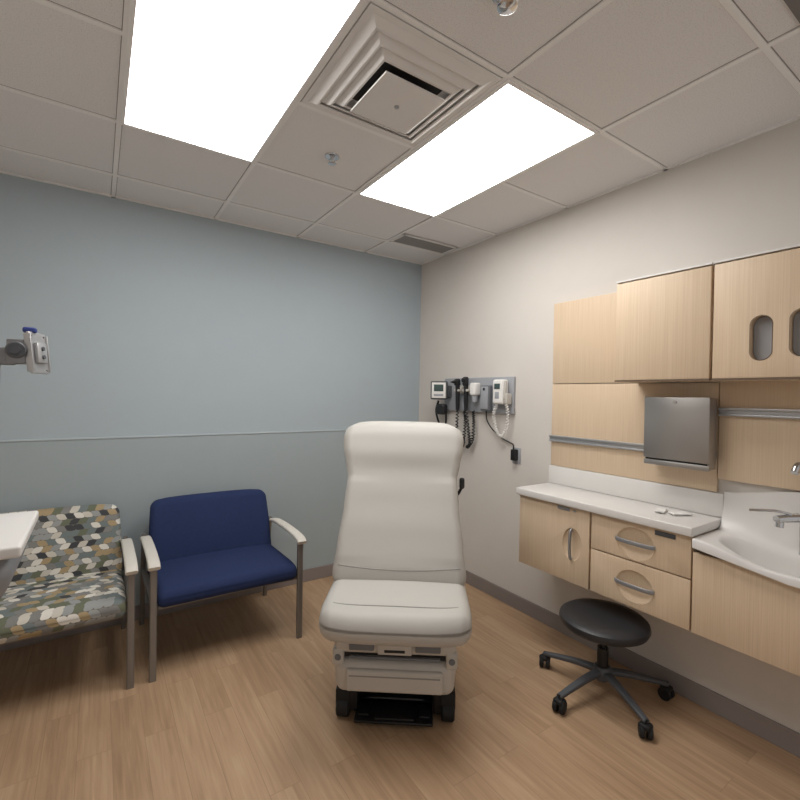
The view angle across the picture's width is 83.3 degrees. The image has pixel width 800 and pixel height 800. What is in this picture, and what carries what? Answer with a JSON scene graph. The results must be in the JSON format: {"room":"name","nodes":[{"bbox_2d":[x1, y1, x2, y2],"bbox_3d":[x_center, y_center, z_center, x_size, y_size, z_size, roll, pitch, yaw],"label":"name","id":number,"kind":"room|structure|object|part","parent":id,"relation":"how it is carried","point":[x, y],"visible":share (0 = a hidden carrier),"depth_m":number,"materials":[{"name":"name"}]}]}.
{"room":"examination room","nodes":[
{"label":"examination room","id":0,"kind":"room"},
{"bbox_2d":[0,173,421,439],"bbox_3d":[-1.270,0.086,3.313,3.620,2.740,0.100,1,1,-34],"label":"wall","id":1,"kind":"structure","parent":0,"point":[154,320],"depth_m":3.10,"materials":[{"name":"blue paint"}]},
{"bbox_2d":[0,563,333,651],"bbox_3d":[-1.262,1.407,3.282,3.420,0.100,0.012,1,1,-34],"label":"baseboard","id":2,"kind":"structure","parent":1,"relation":"attached to","point":[323,571],"depth_m":3.08,"materials":[{"name":"beige plastic"}]},
{"bbox_2d":[0,429,346,441],"bbox_3d":[-1.242,0.246,3.269,3.419,0.011,0.010,1,1,-34],"label":"trim","id":3,"kind":"structure","parent":1,"relation":"attached to","point":[343,429],"depth_m":3.01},
{"bbox_2d":[0,431,347,604],"bbox_3d":[-1.254,0.804,3.278,3.419,1.105,0.005,1,1,-34],"label":"wall","id":4,"kind":"structure","parent":1,"relation":"attached to","point":[302,476],"depth_m":3.12,"materials":[{"name":"paint"}]},
{"bbox_2d":[0,576,799,799],"bbox_3d":[-0.097,1.546,1.544,3.620,0.100,4.400,1,1,-34],"label":"floor","id":5,"kind":"structure","parent":0,"point":[238,706],"depth_m":2.03,"materials":[{"name":"brown wood"}]},
{"bbox_2d":[0,504,137,689],"bbox_3d":[-1.885,1.046,2.340,0.858,0.825,0.743,1,1,-34],"label":"chair","id":6,"kind":"object","parent":5,"relation":"on","point":[75,569],"visible":0.96,"depth_m":2.43,"materials":[{"name":"fabric"}]},
{"bbox_3d":[-2.008,0.864,2.527,0.764,0.470,0.221,1,1,-34],"label":"backrest","id":7,"kind":"part","parent":6,"relation":"part of","materials":[{"name":"fabric"}]},
{"bbox_3d":[-1.856,1.042,2.298,0.764,0.126,0.610,1,1,-34],"label":"seat","id":8,"kind":"part","parent":6,"relation":"part of","materials":[{"name":"fabric"}]},
{"bbox_3d":[-1.726,1.100,2.103,0.800,0.020,0.030,1,1,-34],"label":"rail","id":9,"kind":"part","parent":6,"relation":"part of","materials":[{"name":"beige metal"}]},
{"bbox_3d":[-1.726,1.148,2.821,0.027,0.615,0.126,1,1,-34],"label":"leg","id":10,"kind":"part","parent":6,"relation":"part of","materials":[{"name":"beige metal"}]},
{"bbox_3d":[-1.550,1.082,2.558,0.024,0.035,0.630,1,1,-34],"label":"rail","id":11,"kind":"part","parent":6,"relation":"part of","materials":[{"name":"beige metal"}]},
{"bbox_3d":[-1.499,0.848,2.486,0.058,0.051,0.562,1,1,-34],"label":"armrest","id":12,"kind":"part","parent":6,"relation":"part of","materials":[{"name":"beige plastic"}]},
{"bbox_3d":[-1.371,1.161,2.290,0.034,0.610,0.028,1,1,-34],"label":"leg","id":13,"kind":"part","parent":6,"relation":"part of","materials":[{"name":"beige metal"}]},
{"bbox_2d":[139,489,306,682],"bbox_3d":[-1.138,1.053,2.842,0.858,0.825,0.743,1,1,-34],"label":"chair","id":14,"kind":"object","parent":5,"relation":"on","point":[201,546],"visible":1,"depth_m":2.83,"materials":[{"name":"blue fabric"}]},
{"bbox_3d":[-1.643,1.149,2.876,0.027,0.615,0.126,1,1,-34],"label":"leg","id":15,"kind":"part","parent":14,"relation":"part of","materials":[{"name":"beige metal"}]},
{"bbox_3d":[-1.467,1.083,2.614,0.024,0.035,0.630,1,1,-34],"label":"rail","id":16,"kind":"part","parent":14,"relation":"part of","materials":[{"name":"beige metal"}]},
{"bbox_3d":[-1.416,0.848,2.542,0.058,0.051,0.562,1,1,-34],"label":"armrest","id":17,"kind":"part","parent":14,"relation":"part of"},
{"bbox_3d":[-1.288,1.161,2.346,0.034,0.610,0.028,1,1,-34],"label":"leg","id":18,"kind":"part","parent":14,"relation":"part of","materials":[{"name":"beige metal"}]},
{"bbox_3d":[-1.261,0.871,3.029,0.764,0.470,0.221,1,1,-34],"label":"backrest","id":19,"kind":"part","parent":14,"relation":"part of","materials":[{"name":"blue fabric"}]},
{"bbox_3d":[-1.109,1.049,2.799,0.764,0.126,0.610,1,1,-34],"label":"seat","id":20,"kind":"part","parent":14,"relation":"part of","materials":[{"name":"blue fabric"}]},
{"bbox_3d":[-0.979,1.107,2.605,0.800,0.020,0.030,1,1,-34],"label":"rail","id":21,"kind":"part","parent":14,"relation":"part of","materials":[{"name":"beige metal"}]},
{"bbox_3d":[-0.979,1.155,3.322,0.027,0.615,0.126,1,1,-34],"label":"leg","id":22,"kind":"part","parent":14,"relation":"part of","materials":[{"name":"beige metal"}]},
{"bbox_3d":[-0.751,0.855,2.987,0.058,0.051,0.562,1,1,-34],"label":"armrest","id":23,"kind":"part","parent":14,"relation":"part of","materials":[{"name":"beige plastic"}]},
{"bbox_3d":[-0.623,1.168,2.792,0.034,0.610,0.028,1,1,-34],"label":"leg","id":24,"kind":"part","parent":14,"relation":"part of","materials":[{"name":"beige metal"}]},
{"bbox_2d":[319,421,471,726],"bbox_3d":[-0.002,0.807,2.259,0.674,1.365,0.840,1,1,3],"label":"chair","id":25,"kind":"object","parent":5,"relation":"on","point":[396,612],"visible":1,"depth_m":2.19,"materials":[{"name":"white leather"}]},
{"bbox_3d":[-0.168,1.073,1.973,0.110,0.042,0.023,1,1,3],"label":"pull handle","id":26,"kind":"part","parent":25,"relation":"part of","materials":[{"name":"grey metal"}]},
{"bbox_3d":[-0.023,1.136,1.980,0.400,0.010,0.017,1,1,3],"label":"step rail","id":27,"kind":"part","parent":25,"relation":"part of","materials":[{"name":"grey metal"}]},
{"bbox_3d":[-0.025,1.235,1.980,0.430,0.100,0.036,1,1,3],"label":"drawer","id":28,"kind":"part","parent":25,"relation":"part of","materials":[{"name":"white plastic"}]},
{"bbox_3d":[-0.014,0.960,2.111,0.670,0.156,0.540,1,1,3],"label":"seat","id":29,"kind":"part","parent":25,"relation":"part of","materials":[{"name":"white leather"}]},
{"bbox_3d":[0.007,0.536,2.399,0.670,0.825,0.411,1,1,3],"label":"backrest","id":30,"kind":"part","parent":25,"relation":"part of","materials":[{"name":"white leather"}]},
{"bbox_3d":[-0.008,1.373,2.390,0.544,0.170,0.590,1,1,3],"label":"frame","id":31,"kind":"part","parent":25,"relation":"part of","materials":[{"name":"black plastic"}]},
{"bbox_3d":[0.122,1.078,1.959,0.110,0.042,0.023,1,1,3],"label":"pull handle","id":32,"kind":"part","parent":25,"relation":"part of","materials":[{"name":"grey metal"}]},
{"bbox_3d":[0.306,0.491,2.462,0.096,0.137,0.033,1,1,23],"label":"release knob","id":33,"kind":"part","parent":25,"relation":"part of","materials":[{"name":"black plastic"}]},
{"bbox_2d":[539,598,674,740],"bbox_3d":[1.022,1.304,2.311,0.649,0.405,0.663,1,1,-34],"label":"stool","id":34,"kind":"object","parent":5,"relation":"on","point":[604,623],"visible":1,"depth_m":2.25,"materials":[{"name":"black leather"}]},
{"bbox_3d":[1.046,1.137,2.314,0.432,0.070,0.432,1,1,-34],"label":"seat","id":35,"kind":"part","parent":34,"relation":"part of","materials":[{"name":"black leather"}]},
{"bbox_2d":[0,0,799,262],"bbox_3d":[-0.048,-1.293,1.512,3.620,0.100,4.400,1,1,-34],"label":"ceiling","id":36,"kind":"structure","parent":0,"point":[629,55],"depth_m":1.95,"materials":[{"name":"tile"}]},
{"bbox_2d":[120,0,365,163],"bbox_3d":[-0.688,-1.250,1.716,0.604,0.012,1.220,1,1,-34],"label":"recessed light","id":37,"kind":"object","parent":36,"relation":"in","point":[222,77],"visible":1,"depth_m":1.67,"materials":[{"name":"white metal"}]},
{"bbox_2d":[325,152,338,165],"bbox_3d":[-0.351,-1.236,2.322,0.076,0.042,0.076,1,1,-34],"label":"sprinkler head","id":38,"kind":"object","parent":36,"relation":"attached to","point":[330,156],"visible":1,"depth_m":2.31},
{"bbox_2d":[0,0,799,264],"bbox_3d":[-0.049,-1.240,1.513,3.420,0.006,4.200,1,1,-34],"label":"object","id":39,"kind":"structure","parent":36,"relation":"attached to","point":[731,8],"depth_m":1.94,"materials":[{"name":"white metal"}]},
{"bbox_2d":[301,2,501,146],"bbox_3d":[-0.012,-1.206,1.803,0.580,0.071,0.580,1,1,-34],"label":"ceiling vent","id":40,"kind":"object","parent":36,"relation":"in","point":[388,77],"visible":1,"depth_m":1.71,"materials":[{"name":"metal"}]},
{"bbox_3d":[-0.013,-1.186,1.803,0.276,0.022,0.276,1,1,-34],"label":"panel","id":41,"kind":"part","parent":40,"relation":"part of","materials":[{"name":"paint"}]},
{"bbox_2d":[389,233,457,253],"bbox_3d":[0.195,-1.253,3.627,0.540,0.008,0.210,1,1,-34],"label":"ceiling vent","id":42,"kind":"object","parent":36,"relation":"in","point":[403,239],"visible":1,"depth_m":3.61,"materials":[{"name":"metal"}]},
{"bbox_2d":[356,78,599,217],"bbox_3d":[0.325,-1.240,2.396,0.604,0.012,1.220,1,1,-34],"label":"recessed light","id":43,"kind":"object","parent":36,"relation":"in","point":[511,130],"visible":1,"depth_m":2.23,"materials":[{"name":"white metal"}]},
{"bbox_2d":[492,0,518,15],"bbox_3d":[0.323,-1.205,1.353,0.106,0.059,0.106,1,1,-34],"label":"sprinkler head","id":44,"kind":"object","parent":36,"relation":"attached to","point":[504,7],"visible":1,"depth_m":1.35},
{"bbox_2d":[419,119,799,732],"bbox_3d":[1.417,0.142,2.467,0.100,2.740,4.300,1,1,-34],"label":"wall","id":45,"kind":"structure","parent":0,"point":[487,306],"depth_m":2.92,"materials":[{"name":"white paint"}]},
{"bbox_2d":[0,0,799,250],"bbox_3d":[-0.049,-1.243,1.513,3.420,0.001,4.200,1,1,-34],"label":"trim","id":46,"kind":"structure","parent":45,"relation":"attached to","point":[48,0],"depth_m":1.80,"materials":[{"name":"white metal"}]},
{"bbox_2d":[445,377,515,413],"bbox_3d":[0.609,-0.041,3.562,0.025,0.272,0.775,1,1,-34],"label":"board","id":47,"kind":"object","parent":45,"relation":"attached to","point":[450,402],"visible":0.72,"depth_m":3.51,"materials":[{"name":"grey plastic"}]},
{"bbox_2d":[431,381,451,423],"bbox_3d":[0.350,0.040,3.814,0.165,0.399,0.118,1,1,28],"label":"monitor","id":48,"kind":"object","parent":47,"relation":"attached to","point":[440,390],"visible":0.95,"depth_m":3.78,"materials":[{"name":"grey plastic"}]},
{"bbox_2d":[436,404,446,414],"bbox_3d":[0.356,0.078,3.825,0.060,0.090,0.100,1,1,-34],"label":"basket","id":49,"kind":"object","parent":48,"relation":"on","point":[441,409],"depth_m":3.79,"materials":[{"name":"black plastic"}]},
{"bbox_2d":[450,379,466,446],"bbox_3d":[0.471,0.107,3.656,0.141,0.560,0.100,1,1,1],"label":"otoscope","id":50,"kind":"object","parent":47,"relation":"hanging from","point":[458,389],"visible":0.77,"depth_m":3.63,"materials":[{"name":"black plastic"}]},
{"bbox_3d":[0.466,-0.018,3.651,0.038,0.201,0.038,1,1,-34],"label":"handle","id":51,"kind":"part","parent":50,"relation":"part of","materials":[{"name":"black plastic"}]},
{"bbox_3d":[0.485,0.233,3.650,0.053,0.309,0.122,0,1,-44],"label":"coiled cord","id":52,"kind":"part","parent":50,"relation":"part of","materials":[{"name":"black rubber"}]},
{"bbox_2d":[461,377,475,448],"bbox_3d":[0.539,0.103,3.557,0.092,0.573,0.110,1,1,-34],"label":"ophthalmoscope","id":53,"kind":"object","parent":47,"relation":"hanging from","point":[465,380],"visible":0.97,"depth_m":3.55,"materials":[{"name":"black plastic"}]},
{"bbox_3d":[0.522,-0.016,3.568,0.038,0.201,0.038,1,1,-34],"label":"handle","id":54,"kind":"part","parent":53,"relation":"part of","materials":[{"name":"black plastic"}]},
{"bbox_3d":[0.555,0.234,3.563,0.096,0.310,0.050,1,1,30],"label":"coiled cord","id":55,"kind":"part","parent":53,"relation":"part of","materials":[{"name":"black plastic"}]},
{"bbox_2d":[470,383,480,401],"bbox_3d":[0.586,-0.059,3.507,0.070,0.150,0.060,1,1,-34],"label":"dispenser","id":56,"kind":"object","parent":47,"relation":"attached to","point":[474,387],"visible":1,"depth_m":3.48,"materials":[{"name":"white plastic"}]},
{"bbox_2d":[480,385,513,448],"bbox_3d":[0.725,0.124,3.342,0.059,0.467,0.311,0,1,-41],"label":"transformer","id":57,"kind":"object","parent":47,"relation":"attached to","point":[486,390],"visible":0.95,"depth_m":3.39,"materials":[{"name":"grey plastic"}]},
{"bbox_3d":[0.638,-0.017,3.411,0.007,0.170,0.076,1,1,-34],"label":"plate","id":58,"kind":"part","parent":57,"relation":"part of","materials":[{"name":"grey plastic"}]},
{"bbox_3d":[0.744,0.219,3.335,0.034,0.278,0.274,1,1,-37],"label":"power cord","id":59,"kind":"part","parent":57,"relation":"part of","materials":[{"name":"black rubber"}]},
{"bbox_2d":[492,379,511,437],"bbox_3d":[0.734,0.064,3.281,0.074,0.427,0.163,1,1,-34],"label":"thermometer","id":60,"kind":"object","parent":47,"relation":"attached to","point":[501,395],"visible":1,"depth_m":3.25,"materials":[{"name":"white plastic"}]},
{"bbox_3d":[0.735,0.132,3.284,0.051,0.292,0.162,1,1,-29],"label":"coiled cord","id":61,"kind":"part","parent":60,"relation":"part of","materials":[{"name":"white plastic"}]},
{"bbox_2d":[510,447,520,463],"bbox_3d":[0.821,0.401,3.221,0.045,0.115,0.075,1,1,-34],"label":"electrical outlet","id":62,"kind":"object","parent":45,"relation":"attached to","point":[515,457],"visible":0.98,"depth_m":3.21,"materials":[{"name":"grey plastic"}]},
{"bbox_2d":[519,495,591,588],"bbox_3d":[0.996,0.801,2.680,0.351,0.422,0.483,1,1,-34],"label":"base cabinet","id":63,"kind":"object","parent":45,"relation":"attached to","point":[555,539],"visible":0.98,"depth_m":2.57,"materials":[{"name":"brown wood"}]},
{"bbox_3d":[0.940,0.798,2.482,0.036,0.180,0.009,1,1,-34],"label":"handle","id":64,"kind":"part","parent":63,"relation":"part of","materials":[{"name":"silver metal"}]},
{"bbox_2d":[466,570,799,757],"bbox_3d":[1.323,1.460,2.488,0.012,0.100,4.188,1,1,-34],"label":"baseboard","id":65,"kind":"structure","parent":45,"relation":"attached to","point":[766,728],"depth_m":2.32,"materials":[{"name":"beige plastic"}]},
{"bbox_2d":[551,292,719,491],"bbox_3d":[1.279,-0.093,2.569,0.020,1.058,0.958,1,1,-34],"label":"wall panel","id":66,"kind":"object","parent":45,"relation":"attached to","point":[584,343],"visible":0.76,"depth_m":2.68,"materials":[{"name":"brown wood"}]},
{"bbox_2d":[549,435,716,456],"bbox_3d":[1.253,0.258,2.565,0.020,0.040,0.960,1,1,-34],"label":"wall rail","id":67,"kind":"object","parent":66,"relation":"attached to","point":[565,439],"visible":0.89,"depth_m":2.66,"materials":[{"name":"metal"}]},
{"bbox_2d":[643,397,716,471],"bbox_3d":[1.394,0.160,2.250,0.096,0.348,0.304,1,1,-34],"label":"paper towel dispenser","id":68,"kind":"object","parent":66,"relation":"attached to","point":[680,432],"visible":1,"depth_m":2.20,"materials":[{"name":"silver metal"}]},
{"bbox_2d":[549,465,723,517],"bbox_3d":[1.271,0.495,2.562,0.032,0.114,1.000,1,1,-34],"label":"backsplash","id":69,"kind":"structure","parent":45,"relation":"attached to","point":[711,503],"depth_m":2.45,"materials":[{"name":"white laminate"}]},
{"bbox_2d":[590,513,718,630],"bbox_3d":[1.272,0.811,2.275,0.346,0.422,0.490,1,1,-34],"label":"base cabinet","id":70,"kind":"object","parent":45,"relation":"attached to","point":[649,570],"visible":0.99,"depth_m":2.16,"materials":[{"name":"brown wood"}]},
{"bbox_2d":[516,465,723,536],"bbox_3d":[1.140,0.515,2.475,0.345,0.156,1.000,1,1,-34],"label":"countertop","id":71,"kind":"structure","parent":70,"relation":"on","point":[632,500],"depth_m":2.38,"materials":[{"name":"white laminate"}]},
{"bbox_2d":[654,507,692,515],"bbox_3d":[1.340,0.551,2.206,0.155,0.016,0.102,2,1,42],"label":"folded paper","id":72,"kind":"object","parent":71,"relation":"on","point":[660,510],"visible":1,"depth_m":2.19,"materials":[{"name":"white paper"}]},
{"bbox_3d":[1.134,0.907,2.193,0.027,0.020,0.196,1,1,-34],"label":"handle","id":73,"kind":"part","parent":70,"relation":"part of","materials":[{"name":"silver metal"}]},
{"bbox_3d":[1.137,0.696,2.190,0.027,0.020,0.196,1,1,-34],"label":"handle","id":74,"kind":"part","parent":70,"relation":"part of","materials":[{"name":"silver metal"}]},
{"bbox_3d":[1.155,0.907,2.199,0.019,0.224,0.484,1,1,-34],"label":"drawer","id":75,"kind":"part","parent":70,"relation":"part of","materials":[{"name":"brown wood"}]},
{"bbox_3d":[1.159,0.696,2.196,0.019,0.186,0.484,1,1,-34],"label":"drawer","id":76,"kind":"part","parent":70,"relation":"part of","materials":[{"name":"brown wood"}]},
{"bbox_2d":[691,552,799,675],"bbox_3d":[1.632,0.856,1.760,0.320,0.355,0.758,1,1,-34],"label":"base cabinet","id":77,"kind":"object","parent":45,"relation":"attached to","point":[738,608],"visible":0.97,"depth_m":1.82,"materials":[{"name":"brown wood"}]},
{"bbox_2d":[692,491,799,587],"bbox_3d":[1.627,0.581,1.746,0.347,0.376,0.751,1,1,-34],"label":"sink","id":78,"kind":"object","parent":45,"relation":"attached to","point":[750,540],"visible":0.82,"depth_m":1.96,"materials":[{"name":"white ceramic"}]},
{"bbox_2d":[749,462,799,554],"bbox_3d":[1.571,0.457,1.828,0.257,0.407,0.101,1,1,0],"label":"faucet","id":79,"kind":"object","parent":78,"relation":"attached to","point":[788,517],"visible":1,"depth_m":1.81,"materials":[{"name":"silver metal"}]},
{"bbox_3d":[1.507,0.453,1.833,0.139,0.017,0.030,1,1,27],"label":"lever","id":80,"kind":"part","parent":79,"relation":"part of","materials":[{"name":"silver metal"}]},
{"bbox_3d":[1.595,0.484,1.807,0.169,0.060,0.052,1,1,-4],"label":"spout","id":81,"kind":"part","parent":79,"relation":"part of","materials":[{"name":"silver metal"}]},
{"bbox_3d":[1.641,0.449,1.851,0.098,0.389,0.029,1,1,-22],"label":"upright spout","id":82,"kind":"part","parent":79,"relation":"part of","materials":[{"name":"silver metal"}]},
{"bbox_2d":[718,381,799,490],"bbox_3d":[1.764,-0.109,1.841,0.026,0.992,0.782,1,1,-34],"label":"wall panel","id":83,"kind":"object","parent":45,"relation":"attached to","point":[752,450],"visible":0.28,"depth_m":2.03,"materials":[{"name":"brown wood"}]},
{"bbox_2d":[614,262,730,382],"bbox_3d":[1.346,-0.352,2.240,0.226,0.525,0.444,1,1,-34],"label":"upper cabinet","id":84,"kind":"object","parent":83,"relation":"attached to","point":[664,320],"visible":0.9,"depth_m":2.15,"materials":[{"name":"brown wood"}]},
{"bbox_2d":[711,244,799,381],"bbox_3d":[1.608,-0.343,1.851,0.226,0.525,0.482,1,1,-34],"label":"upper cabinet","id":85,"kind":"object","parent":83,"relation":"attached to","point":[756,320],"visible":1,"depth_m":1.86,"materials":[{"name":"brown wood"}]},
{"bbox_2d":[718,407,799,418],"bbox_3d":[1.742,0.063,1.829,0.020,0.040,0.780,1,1,-34],"label":"wall rail","id":86,"kind":"object","parent":83,"relation":"attached to","point":[737,412],"visible":1,"depth_m":2.01,"materials":[{"name":"metal"}]},
{"bbox_2d":[784,0,799,22],"bbox_3d":[0.536,-1.217,0.641,3.420,0.012,0.500,1,1,-34],"label":"trim","id":87,"kind":"structure","parent":45,"relation":"attached to","point":[794,5],"depth_m":1.38,"materials":[{"name":"grey paint"}]},
{"bbox_3d":[-1.506,0.113,0.506,0.100,2.740,4.300,1,1,-34],"label":"wall","id":88,"kind":"structure","parent":0,"visible":0},
{"bbox_2d":[0,511,38,598],"bbox_3d":[-1.386,0.478,1.094,0.760,0.235,0.410,1,1,-34],"label":"table","id":89,"kind":"object","parent":88,"relation":"attached to","point":[16,529],"visible":1,"depth_m":1.21,"materials":[{"name":"plastic"}]},
{"bbox_2d":[0,511,38,559],"bbox_3d":[-1.272,0.377,1.168,0.490,0.030,0.410,1,1,-34],"label":"countertop","id":90,"kind":"structure","parent":89,"relation":"on","point":[16,529],"depth_m":1.25,"materials":[{"name":"white laminate"}]},
{"bbox_2d":[0,327,50,373],"bbox_3d":[-1.508,-0.143,1.304,0.784,0.195,0.121,1,1,-32],"label":"monitor arm","id":91,"kind":"object","parent":88,"relation":"attached to","point":[33,351],"visible":1,"depth_m":1.45,"materials":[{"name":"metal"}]},
{"bbox_3d":[-1.215,-0.210,1.477,0.036,0.055,0.032,1,1,-34],"label":"adjustment knob","id":92,"kind":"part","parent":91,"relation":"part of","materials":[{"name":"blue plastic"}]},
{"bbox_3d":[-1.216,-0.155,1.490,0.067,0.136,0.096,1,1,-10],"label":"mounting plate","id":93,"kind":"part","parent":91,"relation":"part of","materials":[{"name":"metal"}]}
]}

